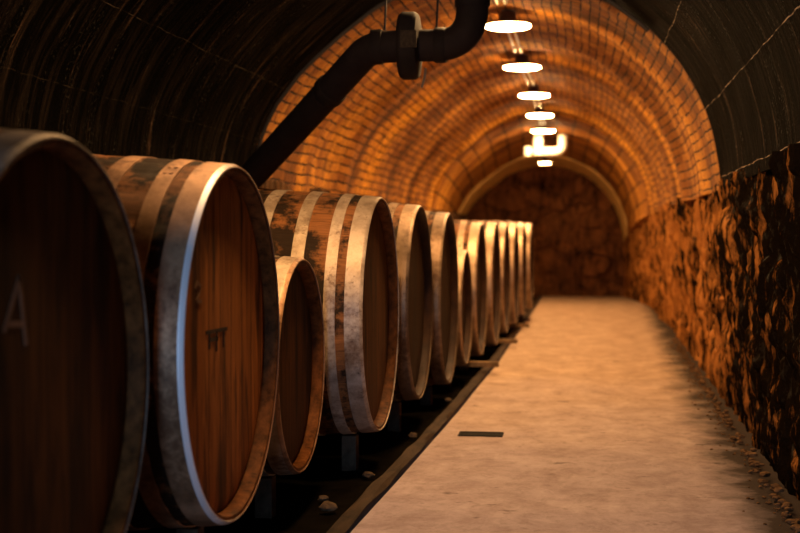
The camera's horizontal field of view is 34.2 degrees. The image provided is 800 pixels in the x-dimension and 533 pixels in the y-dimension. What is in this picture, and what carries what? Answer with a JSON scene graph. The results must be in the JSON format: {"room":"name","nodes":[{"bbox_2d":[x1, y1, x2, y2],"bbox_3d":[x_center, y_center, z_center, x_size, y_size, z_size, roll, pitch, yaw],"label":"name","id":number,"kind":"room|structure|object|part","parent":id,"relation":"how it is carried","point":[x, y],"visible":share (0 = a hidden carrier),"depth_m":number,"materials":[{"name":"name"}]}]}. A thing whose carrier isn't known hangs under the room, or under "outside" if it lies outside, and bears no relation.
{"room":"wine cellar","nodes":[
{"label":"wine cellar","id":0,"kind":"room"},
{"bbox_2d":[0,0,799,186],"bbox_3d":[-0.290,-1.135,2.797,3.279,1.528,11.100,0,1,8],"label":"ceiling","id":1,"kind":"structure","parent":0,"point":[199,80],"depth_m":6.25,"materials":[{"name":"brown brick"}]},
{"bbox_2d":[241,0,489,187],"bbox_3d":[-0.328,-1.177,7.210,1.804,1.435,0.448,1,2,40],"label":"pipe","id":2,"kind":"object","parent":1,"relation":"hanging from","point":[410,45],"visible":1,"depth_m":6.83,"materials":[{"name":"black metal"}]},
{"bbox_3d":[-0.071,-1.511,6.850,0.032,0.530,0.012,0,1,8],"label":"hanger rod","id":3,"kind":"part","parent":2,"relation":"part of","materials":[{"name":"grey metal"}]},
{"bbox_3d":[0.043,-1.167,6.665,0.084,0.090,0.016,0,1,8],"label":"name plate","id":4,"kind":"part","parent":2,"relation":"part of","materials":[{"name":"gold metal"}]},
{"bbox_3d":[0.126,-0.990,6.815,0.033,0.103,0.018,0,1,-19],"label":"lever","id":5,"kind":"part","parent":2,"relation":"part of","materials":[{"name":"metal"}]},
{"bbox_3d":[0.202,-1.542,6.809,0.032,0.595,0.012,0,1,8],"label":"hanger rod","id":6,"kind":"part","parent":2,"relation":"part of","materials":[{"name":"grey metal"}]},
{"bbox_2d":[256,0,649,149],"bbox_3d":[0.290,-1.192,8.260,2.549,1.362,0.025,0,1,8],"label":"arch","id":7,"kind":"object","parent":1,"relation":"attached to","point":[610,2],"visible":0.82,"depth_m":8.35,"materials":[{"name":"brown brick"}]},
{"bbox_2d":[127,296,799,532],"bbox_3d":[0.815,0.850,10.717,4.020,0.052,27.000,0,1,8],"label":"floor","id":8,"kind":"structure","parent":0,"point":[603,431],"depth_m":6.42,"materials":[{"name":"concrete"}]},
{"bbox_2d":[176,526,203,532],"bbox_3d":[-0.653,0.914,4.048,0.070,0.208,0.072,0,1,8],"label":"support post","id":9,"kind":"object","parent":8,"relation":"on","point":[197,529],"visible":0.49,"depth_m":4.01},
{"bbox_2d":[255,475,275,518],"bbox_3d":[-0.530,0.911,5.122,0.070,0.166,0.072,0,1,8],"label":"support post","id":10,"kind":"object","parent":8,"relation":"on","point":[265,494],"visible":0.77,"depth_m":5.09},
{"bbox_2d":[262,255,324,475],"bbox_3d":[-0.973,0.385,5.174,1.205,0.892,0.893,0,1,8],"label":"barrel","id":11,"kind":"object","parent":10,"relation":"on","point":[301,372],"visible":0.2,"depth_m":5.16,"materials":[{"name":"brown wood"}]},
{"bbox_2d":[318,495,328,500],"bbox_3d":[-0.316,0.951,5.344,0.042,0.023,0.036,0,1,-16],"label":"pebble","id":12,"kind":"object","parent":8,"relation":"on","point":[322,497],"visible":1,"depth_m":5.33,"materials":[{"name":"beige stone"}]},
{"bbox_2d":[319,501,336,511],"bbox_3d":[-0.284,0.947,5.137,0.072,0.042,0.060,-1,1,-24],"label":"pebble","id":13,"kind":"object","parent":8,"relation":"on","point":[326,505],"visible":1,"depth_m":5.12,"materials":[{"name":"beige stone"}]},
{"bbox_2d":[342,434,358,470],"bbox_3d":[-0.236,0.884,6.160,0.070,0.173,0.072,0,1,8],"label":"support post","id":14,"kind":"object","parent":8,"relation":"on","point":[350,442],"visible":0.85,"depth_m":6.12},
{"bbox_2d":[362,471,374,476],"bbox_3d":[-0.142,0.936,5.855,0.060,0.028,0.040,0,1,8],"label":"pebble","id":15,"kind":"object","parent":8,"relation":"on","point":[365,474],"visible":1,"depth_m":5.84,"materials":[{"name":"beige stone"}]},
{"bbox_2d":[387,402,400,431],"bbox_3d":[-0.032,0.856,7.363,0.070,0.174,0.072,0,1,8],"label":"support post","id":16,"kind":"object","parent":8,"relation":"on","point":[394,418],"visible":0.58,"depth_m":7.33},
{"bbox_2d":[408,432,416,436],"bbox_3d":[0.068,0.911,7.036,0.052,0.026,0.040,0,1,8],"label":"chip","id":17,"kind":"object","parent":8,"relation":"on","point":[411,434],"visible":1,"depth_m":7.02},
{"bbox_2d":[420,386,431,404],"bbox_3d":[0.174,0.855,8.576,0.070,0.122,0.072,0,1,8],"label":"support post","id":18,"kind":"object","parent":8,"relation":"on","point":[426,399],"visible":0.76,"depth_m":8.54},
{"bbox_2d":[326,295,541,532],"bbox_3d":[0.628,0.850,10.441,0.217,0.099,26.400,0,1,8],"label":"trim","id":19,"kind":"structure","parent":8,"relation":"on","point":[377,489],"depth_m":6.28,"materials":[{"name":"brown wood"}]},
{"bbox_2d":[455,361,498,366],"bbox_3d":[-0.024,0.758,10.231,1.600,0.040,0.080,0,1,8],"label":"bearer","id":20,"kind":"object","parent":19,"relation":"on","point":[470,363],"visible":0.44,"depth_m":10.10,"materials":[{"name":"brown wood"}]},
{"bbox_2d":[497,339,517,343],"bbox_3d":[0.335,0.718,12.654,1.610,0.040,0.080,0,1,8],"label":"bearer","id":21,"kind":"object","parent":19,"relation":"on","point":[510,341],"visible":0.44,"depth_m":12.51,"materials":[{"name":"brown wood"}]},
{"bbox_2d":[508,323,528,326],"bbox_3d":[0.685,0.674,15.028,1.615,0.040,0.080,0,1,8],"label":"bearer","id":22,"kind":"object","parent":19,"relation":"on","point":[510,324],"visible":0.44,"depth_m":14.89,"materials":[{"name":"brown wood"}]},
{"bbox_2d":[457,431,503,436],"bbox_3d":[0.437,0.922,7.028,0.240,0.038,0.150,0,1,8],"label":"floor drain","id":23,"kind":"object","parent":8,"relation":"in","point":[461,433],"visible":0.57,"depth_m":7.02,"materials":[{"name":"metal"}]},
{"bbox_2d":[666,339,799,532],"bbox_3d":[2.038,0.837,8.901,0.207,0.070,8.815,0,1,9],"label":"rubble","id":24,"kind":"object","parent":8,"relation":"on","point":[794,523],"visible":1,"depth_m":6.25,"materials":[{"name":"brown stone"}]},
{"bbox_2d":[258,0,719,214],"bbox_3d":[1.228,-1.378,13.184,3.309,1.544,9.898,0,1,8],"label":"ceiling","id":25,"kind":"structure","parent":0,"point":[392,138],"depth_m":11.41,"materials":[{"name":"brown brick"}]},
{"bbox_2d":[495,0,506,4],"bbox_3d":[0.605,-1.844,8.345,0.082,0.071,1.669,0,1,8],"label":"conduit","id":26,"kind":"object","parent":25,"relation":"attached to","point":[496,1],"visible":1,"depth_m":9.01,"materials":[{"name":"silver metal"}]},
{"bbox_2d":[486,9,530,30],"bbox_3d":[0.818,-1.877,9.846,0.347,0.147,0.347,0,1,8],"label":"ceiling lamp","id":27,"kind":"object","parent":25,"relation":"attached to","point":[508,21],"visible":0.96,"depth_m":9.79,"materials":[{"name":"white glass"}]},
{"bbox_2d":[486,22,530,30],"bbox_3d":[0.818,-1.814,9.847,0.344,0.020,0.344,0,1,8],"label":"diffuser","id":28,"kind":"object","parent":27,"relation":"attached to","point":[498,26],"depth_m":9.77,"materials":[{"name":"white glass"}]},
{"bbox_2d":[506,31,522,53],"bbox_3d":[0.944,-1.899,10.757,0.075,0.071,1.641,0,1,8],"label":"conduit","id":29,"kind":"object","parent":25,"relation":"attached to","point":[508,32],"visible":0.8,"depth_m":10.85,"materials":[{"name":"silver metal"}]},
{"bbox_2d":[504,54,540,70],"bbox_3d":[1.149,-1.931,12.232,0.347,0.147,0.347,0,1,8],"label":"ceiling lamp","id":30,"kind":"object","parent":25,"relation":"attached to","point":[521,63],"visible":0.99,"depth_m":12.17,"materials":[{"name":"white glass"}]},
{"bbox_2d":[504,65,539,70],"bbox_3d":[1.149,-1.868,12.234,0.344,0.020,0.344,0,1,8],"label":"diffuser","id":31,"kind":"object","parent":30,"relation":"attached to","point":[508,67],"depth_m":12.16,"materials":[{"name":"white glass"}]},
{"bbox_2d":[521,70,534,84],"bbox_3d":[1.287,-1.954,13.160,0.080,0.071,1.676,0,1,8],"label":"conduit","id":32,"kind":"object","parent":25,"relation":"attached to","point":[528,72],"visible":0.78,"depth_m":13.32,"materials":[{"name":"silver metal"}]},
{"bbox_2d":[519,84,548,97],"bbox_3d":[1.512,-1.987,14.665,0.347,0.147,0.347,0,1,8],"label":"ceiling lamp","id":33,"kind":"object","parent":25,"relation":"attached to","point":[534,91],"visible":0.99,"depth_m":14.60,"materials":[{"name":"white glass"}]},
{"bbox_2d":[519,93,548,97],"bbox_3d":[1.512,-1.923,14.666,0.344,0.020,0.344,0,1,8],"label":"diffuser","id":34,"kind":"object","parent":33,"relation":"attached to","point":[525,95],"depth_m":14.56,"materials":[{"name":"white glass"}]},
{"bbox_2d":[533,98,540,107],"bbox_3d":[1.637,-2.009,15.587,0.075,0.071,1.662,0,1,8],"label":"conduit","id":35,"kind":"object","parent":25,"relation":"attached to","point":[535,103],"visible":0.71,"depth_m":15.78,"materials":[{"name":"silver metal"}]},
{"bbox_2d":[527,105,552,116],"bbox_3d":[1.839,-2.042,17.082,0.347,0.147,0.347,0,1,8],"label":"ceiling lamp","id":36,"kind":"object","parent":25,"relation":"attached to","point":[539,112],"visible":0.96,"depth_m":17.02,"materials":[{"name":"white glass"}]},
{"bbox_2d":[527,114,552,116],"bbox_3d":[1.839,-1.978,17.084,0.344,0.020,0.344,0,1,8],"label":"diffuser","id":37,"kind":"object","parent":36,"relation":"attached to","point":[529,115],"depth_m":16.98,"materials":[{"name":"white glass"}]},
{"bbox_2d":[431,112,650,232],"bbox_3d":[2.198,-1.409,20.369,3.488,1.808,4.821,0,1,8],"label":"ceiling","id":38,"kind":"structure","parent":0,"point":[588,144],"depth_m":20.15,"materials":[{"name":"brick"}]},
{"bbox_2d":[532,127,554,132],"bbox_3d":[2.163,-2.065,19.602,0.347,0.080,0.347,0,1,8],"label":"ceiling lamp","id":39,"kind":"object","parent":38,"relation":"attached to","point":[543,130],"visible":1,"depth_m":19.50,"materials":[{"name":"white glass"}]},
{"bbox_2d":[532,130,554,132],"bbox_3d":[2.163,-2.035,19.603,0.344,0.020,0.344,0,1,8],"label":"diffuser","id":40,"kind":"object","parent":39,"relation":"attached to","point":[537,131],"depth_m":19.50,"materials":[{"name":"white glass"}]},
{"bbox_2d":[539,157,550,163],"bbox_3d":[2.424,-1.776,21.744,0.202,0.125,0.202,0,1,8],"label":"ceiling lamp","id":41,"kind":"object","parent":38,"relation":"attached to","point":[544,161],"visible":0.91,"depth_m":21.68,"materials":[{"name":"white"}]},
{"bbox_2d":[524,135,567,156],"bbox_3d":[2.249,-1.867,20.099,0.675,0.335,0.160,0,1,8],"label":"drain pipe","id":42,"kind":"object","parent":38,"relation":"attached to","point":[538,149],"visible":1,"depth_m":20.04,"materials":[{"name":"white plastic"}]},
{"bbox_2d":[458,155,627,241],"bbox_3d":[2.507,-1.262,23.159,3.319,1.670,1.000,0,1,8],"label":"arch","id":43,"kind":"object","parent":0,"point":[524,162],"depth_m":23.01,"materials":[{"name":"paint"}]},
{"bbox_2d":[466,166,624,296],"bbox_3d":[2.660,-0.764,23.552,3.451,2.700,0.171,0,1,8],"label":"wall","id":44,"kind":"structure","parent":0,"point":[578,235],"depth_m":23.53,"materials":[{"name":"stone"}]},
{"bbox_2d":[623,143,799,500],"bbox_3d":[2.296,0.141,10.332,0.406,1.470,26.700,0,1,8],"label":"wall","id":45,"kind":"structure","parent":0,"point":[721,268],"depth_m":7.12,"materials":[{"name":"stone"}]},
{"bbox_3d":[-1.109,0.144,10.830,0.063,1.560,26.700,0,1,8],"label":"wall","id":46,"kind":"structure","parent":0,"visible":0},
{"bbox_2d":[259,180,467,219],"bbox_3d":[-1.023,-0.410,10.805,0.750,0.470,26.700,0,1,8],"label":"trim","id":47,"kind":"structure","parent":46,"relation":"attached to","point":[269,184],"depth_m":9.62,"materials":[{"name":"brick"}]},
{"bbox_3d":[-1.915,0.942,2.990,0.070,0.202,0.072,0,1,8],"label":"support post","id":48,"kind":"object","parent":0,"visible":0},
{"bbox_2d":[0,128,148,532],"bbox_3d":[-1.418,0.264,2.902,1.405,1.173,1.174,0,1,8],"label":"barrel","id":49,"kind":"object","parent":48,"relation":"on","point":[74,344],"visible":1,"depth_m":2.91,"materials":[{"name":"brown wood"}]},
{"bbox_3d":[-0.109,0.750,13.316,0.070,0.116,0.072,0,1,8],"label":"support post","id":50,"kind":"object","parent":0,"visible":0},
{"bbox_2d":[494,222,510,332],"bbox_3d":[0.388,0.115,13.228,1.405,1.173,1.174,0,1,8],"label":"barrel","id":51,"kind":"object","parent":50,"relation":"on","point":[503,227],"visible":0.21,"depth_m":13.38,"materials":[{"name":"brown wood"}]},
{"bbox_3d":[0.105,0.713,14.497,0.070,0.137,0.072,0,1,8],"label":"support post","id":52,"kind":"object","parent":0,"visible":0},
{"bbox_2d":[488,221,518,323],"bbox_3d":[0.598,0.073,14.410,1.392,1.162,1.164,0,1,8],"label":"barrel","id":53,"kind":"object","parent":52,"relation":"on","point":[513,228],"visible":0.21,"depth_m":14.15,"materials":[{"name":"brown wood"}]},
{"bbox_3d":[0.306,0.679,15.680,0.070,0.152,0.072,0,1,8],"label":"support post","id":54,"kind":"object","parent":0,"visible":0},
{"bbox_2d":[484,221,526,315],"bbox_3d":[0.799,0.031,15.592,1.392,1.162,1.164,0,1,8],"label":"barrel","id":55,"kind":"object","parent":54,"relation":"on","point":[521,226],"visible":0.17,"depth_m":15.29,"materials":[{"name":"brown wood"}]},
{"bbox_3d":[0.511,0.644,16.862,0.070,0.167,0.072,0,1,8],"label":"support post","id":56,"kind":"object","parent":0,"visible":0},
{"bbox_2d":[496,221,533,308],"bbox_3d":[1.004,-0.011,16.775,1.392,1.162,1.164,0,1,8],"label":"barrel","id":57,"kind":"object","parent":56,"relation":"on","point":[529,227],"visible":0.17,"depth_m":16.51,"materials":[{"name":"brown wood"}]},
{"bbox_3d":[-1.692,0.913,4.200,0.070,0.205,0.072,0,1,8],"label":"support post","id":58,"kind":"object","parent":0,"visible":0},
{"bbox_2d":[92,154,279,530],"bbox_3d":[-1.194,0.234,4.112,1.405,1.173,1.174,0,1,8],"label":"barrel","id":59,"kind":"object","parent":58,"relation":"on","point":[201,231],"visible":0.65,"depth_m":3.82,"materials":[{"name":"brown wood"}]},
{"bbox_3d":[-1.275,0.882,6.312,0.070,0.170,0.072,0,1,8],"label":"support post","id":60,"kind":"object","parent":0,"visible":0},
{"bbox_2d":[259,190,398,435],"bbox_3d":[-0.778,0.221,6.224,1.405,1.173,1.174,0,1,8],"label":"barrel","id":61,"kind":"object","parent":60,"relation":"on","point":[348,241],"visible":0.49,"depth_m":5.80,"materials":[{"name":"brown wood"}]},
{"bbox_3d":[-1.061,0.855,7.513,0.070,0.170,0.072,0,1,8],"label":"support post","id":62,"kind":"object","parent":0,"visible":0},
{"bbox_2d":[387,203,432,401],"bbox_3d":[-0.568,0.199,7.426,1.392,1.162,1.164,0,1,8],"label":"barrel","id":63,"kind":"object","parent":62,"relation":"on","point":[410,223],"visible":0.22,"depth_m":7.26,"materials":[{"name":"brown wood"}]},
{"bbox_3d":[-0.884,0.853,8.731,0.070,0.118,0.072,0,1,8],"label":"support post","id":64,"kind":"object","parent":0,"visible":0},
{"bbox_2d":[425,211,458,385],"bbox_3d":[-0.378,0.207,8.642,1.431,1.194,1.196,0,1,8],"label":"barrel","id":65,"kind":"object","parent":64,"relation":"on","point":[441,225],"visible":0.18,"depth_m":8.55,"materials":[{"name":"brown wood"}]},
{"bbox_3d":[0.343,0.820,9.673,0.070,0.141,0.072,0,1,8],"label":"support post","id":66,"kind":"object","parent":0,"visible":0},
{"bbox_2d":[455,249,471,365],"bbox_3d":[-0.105,0.302,9.726,1.219,0.903,0.904,0,1,8],"label":"barrel","id":67,"kind":"object","parent":66,"relation":"on","point":[464,265],"visible":0.13,"depth_m":9.82,"materials":[{"name":"brown wood"}]},
{"bbox_3d":[-0.504,0.809,10.908,0.070,0.107,0.072,0,1,8],"label":"support post","id":68,"kind":"object","parent":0,"visible":0},
{"bbox_2d":[454,221,486,355],"bbox_3d":[-0.012,0.184,10.822,1.392,1.162,1.164,0,1,8],"label":"barrel","id":69,"kind":"object","parent":68,"relation":"on","point":[470,236],"visible":0.15,"depth_m":10.55,"materials":[{"name":"brown wood"}]},
{"bbox_3d":[-0.324,0.790,12.125,0.070,0.091,0.072,0,1,8],"label":"support post","id":70,"kind":"object","parent":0,"visible":0},
{"bbox_2d":[454,220,500,345],"bbox_3d":[0.182,0.157,12.036,1.430,1.194,1.196,0,1,8],"label":"barrel","id":71,"kind":"object","parent":70,"relation":"on","point":[491,229],"visible":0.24,"depth_m":11.80,"materials":[{"name":"brown wood"}]}
]}

